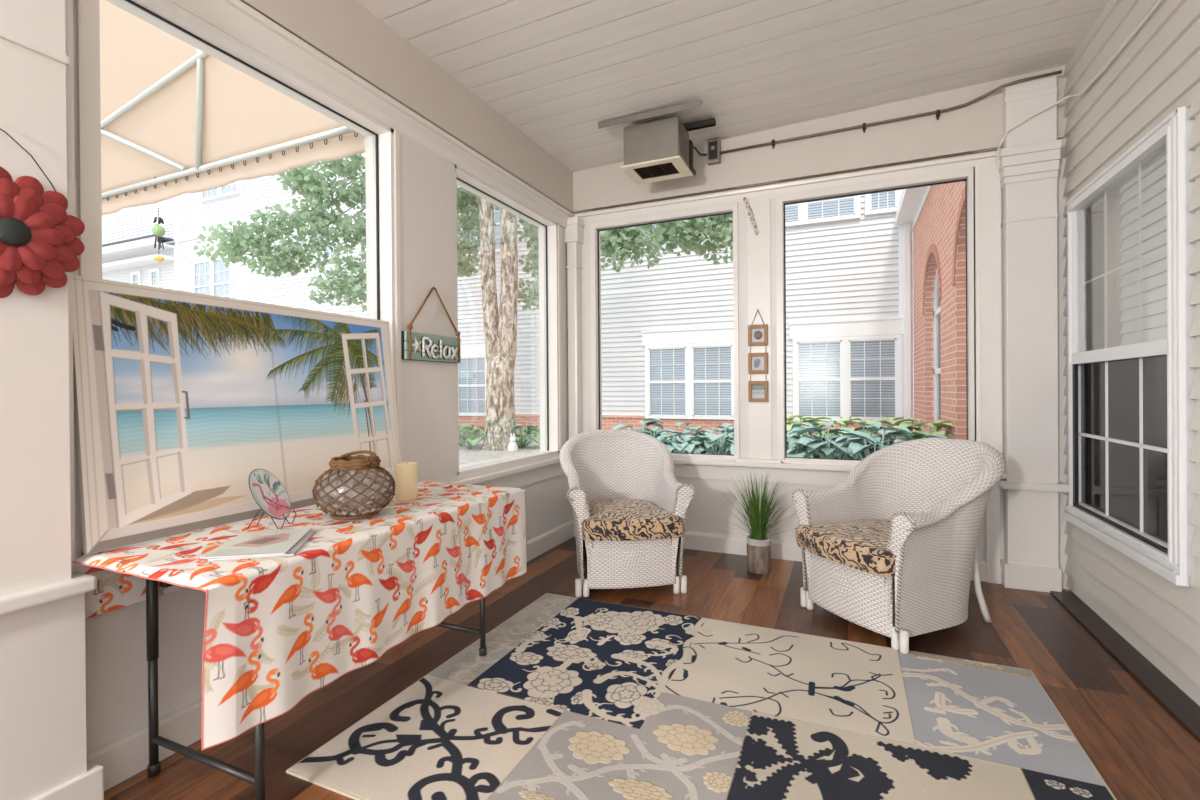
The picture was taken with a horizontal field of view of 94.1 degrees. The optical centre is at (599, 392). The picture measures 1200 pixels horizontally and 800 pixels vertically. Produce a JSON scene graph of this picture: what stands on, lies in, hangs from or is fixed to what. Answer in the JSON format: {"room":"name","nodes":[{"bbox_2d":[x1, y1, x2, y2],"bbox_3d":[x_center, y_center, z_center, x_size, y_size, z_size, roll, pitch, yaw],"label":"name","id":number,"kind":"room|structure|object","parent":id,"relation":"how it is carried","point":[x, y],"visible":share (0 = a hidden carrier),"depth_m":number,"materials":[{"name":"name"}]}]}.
{"room":"sunroom","nodes":[
{"label":"sunroom","id":0,"kind":"room"},
{"bbox_2d":[68,0,572,751],"bbox_3d":[-1.350,-0.129,2.343,0.240,2.700,5.600,0,0,24],"label":"wall","id":1,"kind":"structure","parent":0,"point":[116,661],"depth_m":2.92,"materials":[{"name":"white paint"}]},
{"bbox_2d":[0,128,84,297],"bbox_3d":[-1.519,-0.470,1.430,0.055,0.458,0.330,0,0,24],"label":"flower","id":2,"kind":"object","parent":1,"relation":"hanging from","point":[39,243],"visible":1,"depth_m":1.47,"materials":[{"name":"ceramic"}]},
{"bbox_2d":[0,0,103,799],"bbox_3d":[-1.628,-0.123,1.373,0.155,2.700,0.600,0,0,24],"label":"column","id":3,"kind":"structure","parent":1,"relation":"attached to","point":[43,755],"depth_m":1.51,"materials":[{"name":"white paint"}]},
{"bbox_2d":[76,0,401,555],"bbox_3d":[-1.373,-0.421,2.316,0.184,1.905,1.315,0,0,24],"label":"window","id":4,"kind":"structure","parent":1,"relation":"in","point":[383,217],"depth_m":2.22,"materials":[{"name":"white paint"}]},
{"bbox_2d":[88,457,564,579],"bbox_3d":[-1.034,0.597,3.007,0.194,0.148,3.820,0,0,24],"label":"trim","id":5,"kind":"structure","parent":1,"relation":"attached to","point":[516,477],"depth_m":3.88,"materials":[{"name":"white paint"}]},
{"bbox_2d":[86,520,573,790],"bbox_3d":[-0.888,1.148,3.187,0.026,0.134,3.300,0,0,24],"label":"baseboard","id":6,"kind":"structure","parent":1,"relation":"attached to","point":[124,756],"depth_m":1.86,"materials":[{"name":"white paint"}]},
{"bbox_2d":[105,0,574,227],"bbox_3d":[-1.091,-1.418,2.949,0.238,0.150,3.935,0,0,24],"label":"trim","id":7,"kind":"structure","parent":1,"relation":"attached to","point":[235,18],"depth_m":2.55,"materials":[{"name":"white paint"}]},
{"bbox_2d":[240,0,573,212],"bbox_3d":[-1.373,-1.681,2.342,0.215,0.395,5.600,0,0,24],"label":"trim","id":8,"kind":"structure","parent":1,"relation":"attached to","point":[346,31],"depth_m":2.96,"materials":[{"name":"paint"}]},
{"bbox_2d":[401,287,460,362],"bbox_3d":[-0.915,-0.379,3.077,0.043,0.412,0.450,0,0,24],"label":"sign","id":9,"kind":"object","parent":1,"relation":"attached to","point":[414,346],"visible":1,"depth_m":3.04,"materials":[{"name":"green wood"}]},
{"bbox_2d":[455,165,561,480],"bbox_3d":[-0.668,-0.432,3.913,0.184,1.905,1.352,0,0,24],"label":"window","id":10,"kind":"structure","parent":1,"relation":"in","point":[549,230],"depth_m":4.46,"materials":[{"name":"white paint"}]},
{"bbox_2d":[564,216,584,438],"bbox_3d":[-0.216,-0.461,4.635,0.154,1.950,0.137,0,0,24],"label":"trim","id":11,"kind":"structure","parent":1,"relation":"attached to","point":[574,231],"depth_m":4.60,"materials":[{"name":"white paint"}]},
{"bbox_2d":[104,537,1199,799],"bbox_3d":[-0.431,1.252,0.308,3.650,0.060,8.600,0,0,24],"label":"floor","id":12,"kind":"structure","parent":0,"point":[1137,747],"depth_m":2.46,"materials":[{"name":"brown wood"}]},
{"bbox_2d":[146,579,486,799],"bbox_3d":[-0.958,0.848,2.185,0.589,0.742,1.415,0,0,24],"label":"folding table","id":13,"kind":"object","parent":12,"relation":"on","point":[257,779],"visible":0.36,"depth_m":1.78,"materials":[{"name":"black metal"}]},
{"bbox_2d":[73,481,526,750],"bbox_3d":[-0.944,0.676,2.174,0.648,0.414,1.485,0,0,24],"label":"tablecloth","id":14,"kind":"object","parent":13,"relation":"on","point":[280,630],"visible":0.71,"depth_m":1.74,"materials":[{"name":"fabric"}]},
{"bbox_2d":[72,275,400,554],"bbox_3d":[-1.279,0.057,2.212,0.098,0.820,1.258,0,0,24],"label":"print","id":15,"kind":"object","parent":14,"relation":"on","point":[179,396],"visible":0.92,"depth_m":1.96},
{"bbox_2d":[208,530,315,560],"bbox_3d":[-1.022,0.467,1.726,0.220,0.008,0.283,0,0,-12],"label":"magazine","id":16,"kind":"object","parent":14,"relation":"on","point":[292,552],"visible":0.3,"depth_m":1.61,"materials":[{"name":"paper"}]},
{"bbox_2d":[200,528,311,558],"bbox_3d":[-1.043,0.460,1.715,0.220,0.006,0.299,0,0,-14],"label":"magazine","id":17,"kind":"object","parent":16,"relation":"on","point":[267,542],"visible":1,"depth_m":1.69,"materials":[{"name":"paper"}]},
{"bbox_2d":[247,508,296,528],"bbox_3d":[-1.148,0.425,1.953,0.134,0.087,0.079,0,0,-3],"label":"easel","id":18,"kind":"object","parent":14,"relation":"on","point":[260,508],"visible":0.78,"depth_m":1.93,"materials":[{"name":"black metal"}]},
{"bbox_2d":[248,469,290,519],"bbox_3d":[-1.152,0.354,1.952,0.098,0.176,0.200,0,0,-2],"label":"decorative plate","id":19,"kind":"object","parent":18,"relation":"on","point":[267,491],"visible":0.99,"depth_m":1.96,"materials":[{"name":"white ceramic"}]},
{"bbox_2d":[312,450,395,519],"bbox_3d":[-0.927,0.344,2.111,0.289,0.238,0.289,0,0,24],"label":"vase","id":20,"kind":"object","parent":14,"relation":"on","point":[353,487],"visible":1,"depth_m":2.02,"materials":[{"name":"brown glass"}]},
{"bbox_2d":[395,462,417,500],"bbox_3d":[-0.847,0.388,2.447,0.092,0.160,0.092,0,0,24],"label":"pillar candle","id":21,"kind":"object","parent":14,"relation":"on","point":[406,473],"visible":1,"depth_m":2.41,"materials":[{"name":"beige wax"}]},
{"bbox_2d":[560,429,694,596],"bbox_3d":[0.133,0.742,3.711,0.783,0.938,0.902,0,0,-8],"label":"wicker armchair","id":22,"kind":"object","parent":12,"relation":"on","point":[620,463],"visible":0.76,"depth_m":3.57,"materials":[{"name":"white wicker"}]},
{"bbox_2d":[581,498,683,540],"bbox_3d":[0.157,0.782,3.540,0.610,0.143,0.710,0,0,-8],"label":"seat cushion","id":23,"kind":"object","parent":22,"relation":"on","point":[612,519],"visible":0.96,"depth_m":3.23,"materials":[{"name":"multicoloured fabric"}]},
{"bbox_2d":[286,593,1116,799],"bbox_3d":[0.421,1.204,2.094,2.372,0.010,1.706,0,0,24],"label":"rug","id":24,"kind":"object","parent":12,"relation":"on","point":[569,698],"visible":1,"depth_m":2.02,"materials":[{"name":"fabric"}]},
{"bbox_2d":[714,469,793,573],"bbox_3d":[1.057,0.854,3.759,0.599,0.688,0.585,0,0,-15],"label":"potted grass","id":25,"kind":"object","parent":12,"relation":"on","point":[758,544],"depth_m":3.71,"materials":[{"name":"plant"}]},
{"bbox_2d":[747,535,770,573],"bbox_3d":[1.067,1.085,3.756,0.156,0.226,0.156,0,0,24],"label":"pot","id":26,"kind":"object","parent":12,"relation":"on","point":[759,554],"depth_m":3.69,"materials":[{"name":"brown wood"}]},
{"bbox_2d":[792,438,1005,653],"bbox_3d":[1.632,0.733,2.994,0.902,0.938,0.783,-1,0,-22],"label":"wicker armchair","id":27,"kind":"object","parent":12,"relation":"on","point":[935,493],"visible":0.88,"depth_m":2.77,"materials":[{"name":"white wicker"}]},
{"bbox_2d":[795,519,895,576],"bbox_3d":[1.472,0.775,2.928,0.710,0.143,0.610,-1,0,-22],"label":"seat cushion","id":28,"kind":"object","parent":27,"relation":"on","point":[861,545],"visible":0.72,"depth_m":2.78,"materials":[{"name":"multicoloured fabric"}]},
{"bbox_2d":[356,0,1108,171],"bbox_3d":[-0.431,-1.901,0.286,3.600,0.158,8.600,0,0,24],"label":"ceiling","id":29,"kind":"structure","parent":0,"point":[555,70],"depth_m":3.12,"materials":[{"name":"white wood"}]},
{"bbox_2d":[598,100,715,184],"bbox_3d":[0.421,-1.702,3.901,0.740,0.332,0.470,0,0,24],"label":"heater","id":30,"kind":"object","parent":29,"relation":"hanging from","point":[659,150],"visible":1,"depth_m":3.77,"materials":[{"name":"grey metal"}]},
{"bbox_2d":[634,162,678,178],"bbox_3d":[0.394,-1.551,3.881,0.275,0.026,0.220,0,0,24],"label":"grille","id":31,"kind":"object","parent":30,"relation":"attached to","point":[664,169],"depth_m":3.89,"materials":[{"name":"black metal"}]},
{"bbox_2d":[693,146,706,155],"bbox_3d":[0.705,-1.776,4.091,0.045,0.064,0.285,0,0,36],"label":"wire","id":32,"kind":"object","parent":30,"relation":"attached to","point":[695,148],"visible":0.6,"depth_m":4.16,"materials":[{"name":"metal"}]},
{"bbox_2d":[573,138,1068,588],"bbox_3d":[1.257,-0.165,4.152,3.650,2.720,0.185,0,0,24],"label":"wall","id":33,"kind":"structure","parent":0,"point":[704,514],"depth_m":4.13,"materials":[{"name":"white paint"}]},
{"bbox_2d":[590,201,739,460],"bbox_3d":[0.492,-0.449,4.425,1.205,1.928,0.100,0,0,24],"label":"window","id":34,"kind":"structure","parent":33,"relation":"in","point":[596,227],"depth_m":4.43,"materials":[{"name":"white paint"}]},
{"bbox_2d":[707,138,720,164],"bbox_3d":[0.846,-1.797,4.161,0.094,0.170,0.076,0,0,24],"label":"thermostat box","id":35,"kind":"object","parent":33,"relation":"attached to","point":[713,145],"visible":1,"depth_m":4.14,"materials":[{"name":"grey metal"}]},
{"bbox_2d":[743,197,758,234],"bbox_3d":[1.107,-1.298,4.100,0.113,0.298,0.011,0,0,24],"label":"ornament","id":36,"kind":"object","parent":33,"relation":"attached to","point":[745,200],"visible":1,"depth_m":4.09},
{"bbox_2d":[748,310,767,401],"bbox_3d":[1.152,-0.271,4.074,0.138,0.675,0.026,0,0,24],"label":"frame","id":37,"kind":"object","parent":33,"relation":"attached to","point":[757,334],"visible":1,"depth_m":4.07,"materials":[{"name":"brown wood"}]},
{"bbox_2d":[573,149,996,213],"bbox_3d":[1.133,-1.509,4.076,2.960,0.006,0.007,0,0,24],"label":"trim","id":38,"kind":"structure","parent":33,"relation":"attached to","point":[993,149],"depth_m":3.95,"materials":[{"name":"white wood"}]},
{"bbox_2d":[574,150,1001,583],"bbox_3d":[1.159,-0.159,4.117,3.000,2.710,0.130,0,0,24],"label":"trim","id":39,"kind":"structure","parent":33,"relation":"attached to","point":[987,251],"depth_m":3.57,"materials":[{"name":"white paint"}]},
{"bbox_2d":[574,526,1001,583],"bbox_3d":[1.154,1.131,4.088,3.000,0.130,0.033,0,0,24],"label":"baseboard","id":40,"kind":"structure","parent":33,"relation":"attached to","point":[721,543],"depth_m":4.14,"materials":[{"name":"white paint"}]},
{"bbox_2d":[573,65,1066,211],"bbox_3d":[1.363,-1.767,4.086,3.385,0.478,0.200,0,0,24],"label":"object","id":41,"kind":"structure","parent":33,"relation":"attached to","point":[976,126],"depth_m":3.85,"materials":[{"name":"paint"}]},
{"bbox_2d":[674,458,1005,495],"bbox_3d":[1.155,0.567,4.099,3.000,0.167,0.135,0,0,24],"label":"trim","id":42,"kind":"structure","parent":33,"relation":"attached to","point":[808,474],"depth_m":4.05,"materials":[{"name":"white paint"}]},
{"bbox_2d":[776,166,975,465],"bbox_3d":[1.847,-0.462,3.827,1.210,1.938,0.100,0,0,24],"label":"window","id":43,"kind":"structure","parent":33,"relation":"in","point":[962,174],"depth_m":3.80,"materials":[{"name":"white paint"}]},
{"bbox_2d":[720,70,1061,153],"bbox_3d":[1.817,-1.825,3.747,2.015,0.124,0.088,0,0,26],"label":"conduit","id":44,"kind":"object","parent":33,"relation":"attached to","point":[937,112],"visible":1,"depth_m":3.68,"materials":[{"name":"metal"}]},
{"bbox_2d":[996,147,1000,167],"bbox_3d":[2.462,-1.452,3.443,0.030,0.123,0.036,0,0,1],"label":"cable","id":45,"kind":"object","parent":33,"relation":"attached to","point":[998,148],"visible":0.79,"depth_m":3.44,"materials":[{"name":"white paint"}]},
{"bbox_2d":[998,76,1068,592],"bbox_3d":[2.619,-0.342,3.386,0.336,3.060,0.145,0,0,24],"label":"column","id":46,"kind":"structure","parent":33,"relation":"attached to","point":[1029,156],"depth_m":3.36,"materials":[{"name":"white paint"}]},
{"bbox_2d":[1084,149,1167,542],"bbox_3d":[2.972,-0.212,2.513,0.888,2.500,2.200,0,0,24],"label":"window panes","id":47,"kind":"structure","parent":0,"point":[1123,375],"depth_m":3.49,"materials":[{"name":"glass"}]},
{"bbox_2d":[1103,180,1138,347],"bbox_3d":[2.826,-0.672,3.038,0.046,0.880,0.408,0,0,24],"label":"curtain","id":48,"kind":"object","parent":47,"relation":"hanging from","point":[1114,291],"visible":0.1,"depth_m":3.05,"materials":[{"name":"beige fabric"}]},
{"bbox_2d":[1062,0,1199,705],"bbox_3d":[1.738,-0.506,0.924,0.040,3.380,5.700,0,0,24],"label":"wall","id":49,"kind":"structure","parent":0,"point":[1156,73],"depth_m":2.54,"materials":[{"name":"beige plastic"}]},
{"bbox_2d":[998,0,1162,147],"bbox_3d":[2.080,-1.613,2.173,0.339,0.226,2.677,0,0,24],"label":"cable","id":50,"kind":"object","parent":49,"relation":"attached to","point":[1158,2],"visible":1,"depth_m":2.86,"materials":[{"name":"paint"}]},
{"bbox_2d":[1050,591,1199,742],"bbox_3d":[1.634,1.198,0.829,0.112,0.014,5.420,0,0,24],"label":"baseboard","id":51,"kind":"structure","parent":49,"relation":"attached to","point":[1178,704],"depth_m":2.41,"materials":[{"name":"brown wood"}]},
{"bbox_2d":[1064,107,1195,586],"bbox_3d":[2.520,-0.179,2.708,0.092,1.851,1.238,0,0,24],"label":"window","id":52,"kind":"structure","parent":49,"relation":"in","point":[1173,561],"depth_m":2.39,"materials":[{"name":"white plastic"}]},
{"bbox_2d":[1119,155,1166,345],"bbox_3d":[2.509,-0.687,2.495,0.018,0.898,0.800,0,0,24],"label":"window blind","id":53,"kind":"object","parent":52,"relation":"attached to","point":[1159,333],"visible":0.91,"depth_m":2.63,"materials":[{"name":"white plastic"}]},
{"label":"outside","id":54,"kind":"structure","parent":0,"visible":0},
{"bbox_2d":[99,0,364,214],"bbox_3d":[-3.240,-2.320,4.047,4.030,1.604,0.520,0,0,24],"label":"fabric canopy","id":55,"kind":"object","parent":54,"point":[173,112],"visible":0.59,"depth_m":4.06,"materials":[{"name":"white fabric"}]},
{"bbox_2d":[151,177,165,261],"bbox_3d":[-3.465,-1.363,4.382,0.089,0.675,0.090,0,0,24],"label":"wind chime","id":56,"kind":"object","parent":55,"relation":"hanging from","point":[157,230],"visible":1,"depth_m":4.37,"materials":[{"name":"glass"}]},
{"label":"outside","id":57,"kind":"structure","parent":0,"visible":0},
{"bbox_2d":[459,433,805,467],"bbox_3d":[-15.141,1.308,19.801,46.300,0.300,36.000,0,0,24],"label":"ground","id":58,"kind":"structure","parent":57,"point":[474,455],"depth_m":10.06,"materials":[{"name":"grey concrete"}]},
{"bbox_2d":[193,153,732,450],"bbox_3d":[-1.978,-3.133,10.206,8.762,8.559,7.569,0,0,43],"label":"maple tree","id":59,"kind":"object","parent":58,"relation":"on","point":[500,329],"visible":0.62,"depth_m":10.49,"materials":[{"name":"green plant"}]},
{"bbox_2d":[459,424,478,445],"bbox_3d":[-2.820,0.863,11.413,0.853,0.482,0.940,0,0,1],"label":"leafy plant","id":60,"kind":"object","parent":58,"relation":"on","point":[471,426],"visible":0.27,"depth_m":11.39,"materials":[{"name":"green plant"}]},
{"bbox_2d":[459,424,484,448],"bbox_3d":[-2.545,0.863,10.850,0.853,0.482,0.940,0,0,24],"label":"leafy plant","id":61,"kind":"object","parent":58,"relation":"on","point":[472,441],"visible":0.83,"depth_m":10.80,"materials":[{"name":"green plant"}]},
{"bbox_2d":[102,152,913,438],"bbox_3d":[-8.292,-3.644,16.932,31.200,9.924,0.860,0,0,24],"label":"house","id":62,"kind":"structure","parent":58,"relation":"on","point":[667,327],"depth_m":12.84,"materials":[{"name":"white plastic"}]},
{"bbox_2d":[152,272,156,285],"bbox_3d":[-16.686,-3.993,20.952,0.420,1.195,0.010,0,0,24],"label":"blind","id":63,"kind":"object","parent":62,"relation":"hanging from","point":[154,274],"depth_m":20.96,"materials":[{"name":"white plastic"}]},
{"bbox_2d":[195,262,209,294],"bbox_3d":[-14.067,-3.783,19.799,0.940,1.745,0.010,0,0,24],"label":"blind","id":64,"kind":"object","parent":62,"relation":"hanging from","point":[202,269],"depth_m":19.80,"materials":[{"name":"white plastic"}]},
{"bbox_2d":[203,188,216,198],"bbox_3d":[-13.660,-7.465,19.593,0.890,1.305,0.010,0,0,24],"label":"blind","id":65,"kind":"object","parent":62,"relation":"hanging from","point":[212,193],"depth_m":19.58,"materials":[{"name":"white plastic"}]},
{"bbox_2d":[214,260,229,297],"bbox_3d":[-13.079,-3.789,19.363,0.940,1.745,0.010,0,0,24],"label":"blind","id":66,"kind":"object","parent":62,"relation":"hanging from","point":[221,273],"depth_m":19.38,"materials":[{"name":"white plastic"}]},
{"bbox_2d":[222,182,236,193],"bbox_3d":[-12.718,-7.471,19.178,0.890,1.305,0.010,0,0,24],"label":"blind","id":67,"kind":"object","parent":62,"relation":"hanging from","point":[231,188],"depth_m":19.15,"materials":[{"name":"white plastic"}]},
{"bbox_2d":[318,227,334,257],"bbox_3d":[-8.455,-4.630,17.318,0.820,0.975,0.010,0,0,24],"label":"blind","id":68,"kind":"object","parent":62,"relation":"hanging from","point":[329,251],"depth_m":17.29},
{"bbox_2d":[459,358,484,412],"bbox_3d":[-3.458,-0.194,15.146,0.930,1.525,0.010,0,0,24],"label":"blind","id":69,"kind":"object","parent":62,"relation":"hanging from","point":[471,370],"depth_m":15.15,"materials":[{"name":"white plastic"}]},
{"bbox_2d":[465,205,479,249],"bbox_3d":[-3.413,-4.452,15.096,0.640,1.360,0.010,0,0,24],"label":"blind","id":70,"kind":"object","parent":62,"relation":"hanging from","point":[478,248],"depth_m":15.07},
{"bbox_2d":[493,206,499,247],"bbox_3d":[-2.699,-4.456,14.781,0.640,1.360,0.010,0,0,24],"label":"blind","id":71,"kind":"object","parent":62,"relation":"hanging from","point":[496,213],"depth_m":14.79,"materials":[{"name":"white plastic"}]},
{"bbox_2d":[650,348,684,414],"bbox_3d":[1.569,-0.251,12.929,0.900,1.580,0.010,0,0,24],"label":"blind","id":72,"kind":"object","parent":62,"relation":"hanging from","point":[667,365],"depth_m":12.93,"materials":[{"name":"white plastic"}]},
{"bbox_2d":[694,347,730,413],"bbox_3d":[2.521,-0.256,12.509,0.900,1.580,0.010,0,0,24],"label":"blind","id":73,"kind":"object","parent":62,"relation":"hanging from","point":[712,365],"depth_m":12.51,"materials":[{"name":"white plastic"}]},
{"bbox_2d":[785,204,797,221],"bbox_3d":[3.767,-4.336,11.931,0.930,1.525,0.010,0,0,24],"label":"blind","id":74,"kind":"object","parent":62,"relation":"hanging from","point":[791,211],"depth_m":11.81,"materials":[{"name":"white plastic"}]},
{"bbox_2d":[799,342,839,416],"bbox_3d":[4.559,-0.268,11.610,0.855,1.580,0.010,0,0,24],"label":"blind","id":75,"kind":"object","parent":62,"relation":"hanging from","point":[819,362],"depth_m":11.61,"materials":[{"name":"white plastic"}]},
{"bbox_2d":[808,196,853,218],"bbox_3d":[4.746,-4.341,11.499,0.930,1.525,0.010,0,0,24],"label":"blind","id":76,"kind":"object","parent":62,"relation":"hanging from","point":[844,206],"depth_m":11.49,"materials":[{"name":"white plastic"}]},
{"bbox_2d":[851,340,894,416],"bbox_3d":[5.469,-0.273,11.209,0.855,1.580,0.010,0,0,24],"label":"blind","id":77,"kind":"object","parent":62,"relation":"hanging from","point":[872,361],"depth_m":11.20,"materials":[{"name":"white plastic"}]},
{"bbox_2d":[871,191,894,208],"bbox_3d":[5.628,-4.359,11.110,0.480,1.470,0.010,0,0,24],"label":"blind","id":78,"kind":"object","parent":62,"relation":"hanging from","point":[882,200],"depth_m":11.11,"materials":[{"name":"white plastic"}]},
{"bbox_2d":[508,433,517,452],"bbox_3d":[-1.605,0.918,10.277,0.190,0.350,0.187,0,0,24],"label":"ornament","id":79,"kind":"object","parent":58,"relation":"on","point":[512,447],"visible":1,"depth_m":10.22,"materials":[{"name":"white ceramic"}]},
{"bbox_2d":[512,425,539,447],"bbox_3d":[-1.500,0.854,10.952,0.940,0.482,0.853,0,0,16],"label":"leafy plant","id":80,"kind":"object","parent":58,"relation":"on","point":[525,430],"visible":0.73,"depth_m":10.89,"materials":[{"name":"green plant"}]},
{"bbox_2d":[519,425,539,444],"bbox_3d":[-1.143,0.851,11.173,0.853,0.482,0.940,0,0,32],"label":"leafy plant","id":81,"kind":"object","parent":58,"relation":"on","point":[537,430],"visible":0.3,"depth_m":10.96,"materials":[{"name":"green plant"}]},
{"bbox_2d":[612,417,666,438],"bbox_3d":[0.635,0.722,8.400,0.943,0.694,0.998,-1,0,-39],"label":"plant","id":82,"kind":"object","parent":58,"relation":"on","point":[645,421],"visible":0.2,"depth_m":8.37,"materials":[{"name":"green plant"}]},
{"bbox_2d":[639,427,681,452],"bbox_3d":[0.756,0.779,7.873,0.786,0.578,0.837,0,0,13],"label":"plant","id":83,"kind":"object","parent":58,"relation":"on","point":[646,431],"visible":0.09,"depth_m":7.92,"materials":[{"name":"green plant"}]},
{"bbox_2d":[656,429,712,453],"bbox_3d":[1.005,0.775,7.289,0.798,0.587,0.849,-1,0,-42],"label":"plant","id":84,"kind":"object","parent":58,"relation":"on","point":[686,445],"visible":0.51,"depth_m":7.18,"materials":[{"name":"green plant"}]},
{"bbox_2d":[669,422,716,452],"bbox_3d":[1.407,0.758,8.624,0.874,0.607,0.826,0,0,2],"label":"plant","id":85,"kind":"object","parent":58,"relation":"on","point":[697,428],"visible":0.29,"depth_m":8.54,"materials":[{"name":"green plant"}]},
{"bbox_2d":[686,423,733,454],"bbox_3d":[1.599,0.735,7.334,0.951,0.660,0.898,0,0,6],"label":"plant","id":86,"kind":"object","parent":58,"relation":"on","point":[709,437],"visible":0.51,"depth_m":7.28,"materials":[{"name":"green plant"}]},
{"bbox_2d":[694,426,733,453],"bbox_3d":[1.758,0.761,8.077,0.813,0.598,0.861,0,0,13],"label":"plant","id":87,"kind":"object","parent":58,"relation":"on","point":[701,451],"visible":0.08,"depth_m":7.91,"materials":[{"name":"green plant"}]},
{"bbox_2d":[715,432,733,453],"bbox_3d":[2.139,0.723,7.755,0.968,0.672,0.914,-1,0,-22],"label":"plant","id":88,"kind":"object","parent":58,"relation":"on","point":[730,434],"visible":0.04,"depth_m":7.76,"materials":[{"name":"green plant"}]},
{"bbox_2d":[719,439,787,454],"bbox_3d":[1.951,0.749,7.062,0.904,0.628,0.854,0,0,-17],"label":"plant","id":89,"kind":"object","parent":58,"relation":"on","point":[731,446],"visible":0.06,"depth_m":7.01,"materials":[{"name":"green plant"}]},
{"bbox_2d":[787,414,805,438],"bbox_3d":[2.816,0.694,8.541,1.079,0.715,0.961,0,0,12],"label":"plant","id":90,"kind":"object","parent":58,"relation":"on","point":[788,415],"visible":0.05,"depth_m":8.52,"materials":[{"name":"green plant"}]},
{"bbox_2d":[787,416,819,453],"bbox_3d":[2.808,0.696,7.976,1.080,0.715,0.962,0,0,43],"label":"plant","id":91,"kind":"object","parent":58,"relation":"on","point":[789,424],"visible":0.2,"depth_m":7.84,"materials":[{"name":"green plant"}]},
{"bbox_2d":[787,433,825,457],"bbox_3d":[2.216,0.773,6.595,0.787,0.579,0.833,0,0,37],"label":"plant","id":92,"kind":"object","parent":58,"relation":"on","point":[798,454],"visible":0.23,"depth_m":6.37,"materials":[{"name":"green plant"}]},
{"bbox_2d":[787,422,845,456],"bbox_3d":[2.742,0.725,7.196,0.904,0.665,0.957,0,0,-10],"label":"plant","id":93,"kind":"object","parent":58,"relation":"on","point":[793,438],"visible":0.16,"depth_m":7.22,"materials":[{"name":"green plant"}]},
{"bbox_2d":[788,421,874,459],"bbox_3d":[2.691,0.703,6.595,0.972,0.715,1.028,0,0,23],"label":"plant","id":94,"kind":"object","parent":58,"relation":"on","point":[814,443],"visible":0.6,"depth_m":6.48,"materials":[{"name":"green plant"}]},
{"bbox_2d":[808,416,868,457],"bbox_3d":[3.290,0.693,7.822,0.962,0.715,1.080,-1,0,-41],"label":"plant","id":95,"kind":"object","parent":58,"relation":"on","point":[844,424],"visible":0.22,"depth_m":7.78,"materials":[{"name":"green plant"}]},
{"bbox_2d":[824,421,895,459],"bbox_3d":[3.289,0.703,6.951,0.955,0.703,1.011,0,0,25],"label":"plant","id":96,"kind":"object","parent":58,"relation":"on","point":[877,424],"visible":0.17,"depth_m":6.85,"materials":[{"name":"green plant"}]},
{"bbox_2d":[833,426,914,459],"bbox_3d":[3.117,0.711,6.187,0.945,0.695,1.000,0,0,-9],"label":"plant","id":97,"kind":"object","parent":58,"relation":"on","point":[853,447],"visible":0.32,"depth_m":6.15,"materials":[{"name":"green plant"}]},
{"bbox_2d":[854,416,918,438],"bbox_3d":[3.954,0.689,7.719,1.079,0.715,0.961,-1,0,-19],"label":"plant","id":98,"kind":"object","parent":58,"relation":"on","point":[887,421],"visible":0.19,"depth_m":7.64,"materials":[{"name":"green plant"}]},
{"bbox_2d":[869,431,925,451],"bbox_3d":[3.740,0.762,6.906,0.782,0.576,0.833,-1,0,-28],"label":"plant","id":99,"kind":"object","parent":58,"relation":"on","point":[912,432],"visible":0.06,"depth_m":6.86,"materials":[{"name":"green plant"}]},
{"bbox_2d":[884,434,946,445],"bbox_3d":[3.640,0.757,6.273,0.807,0.593,0.854,0,0,1],"label":"plant","id":100,"kind":"object","parent":58,"relation":"on","point":[935,435],"visible":0.04,"depth_m":6.20,"materials":[{"name":"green plant"}]},
{"bbox_2d":[893,418,954,440],"bbox_3d":[4.131,0.689,7.133,0.961,0.715,1.079,-1,0,-31],"label":"plant","id":101,"kind":"object","parent":58,"relation":"on","point":[938,424],"visible":0.3,"depth_m":7.10,"materials":[{"name":"green plant"}]},
{"bbox_2d":[895,181,966,439],"bbox_3d":[5.977,-2.010,6.640,3.800,6.520,7.800,0,0,24],"label":"brick house wing","id":102,"kind":"object","parent":58,"relation":"on","point":[936,213],"visible":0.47,"depth_m":7.93,"materials":[{"name":"red brick"}]},
{"bbox_2d":[903,223,910,422],"bbox_3d":[5.940,-1.150,10.881,0.200,4.330,0.120,0,0,24],"label":"downspout","id":103,"kind":"object","parent":102,"relation":"attached to","point":[906,226],"visible":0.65,"depth_m":10.81,"materials":[{"name":"white plastic"}]},
{"bbox_2d":[938,299,940,419],"bbox_3d":[5.277,-0.811,8.444,0.030,2.880,1.920,0,0,24],"label":"blind","id":104,"kind":"object","parent":102,"relation":"hanging from","point":[939,333],"depth_m":9.17,"materials":[{"name":"white plastic"}]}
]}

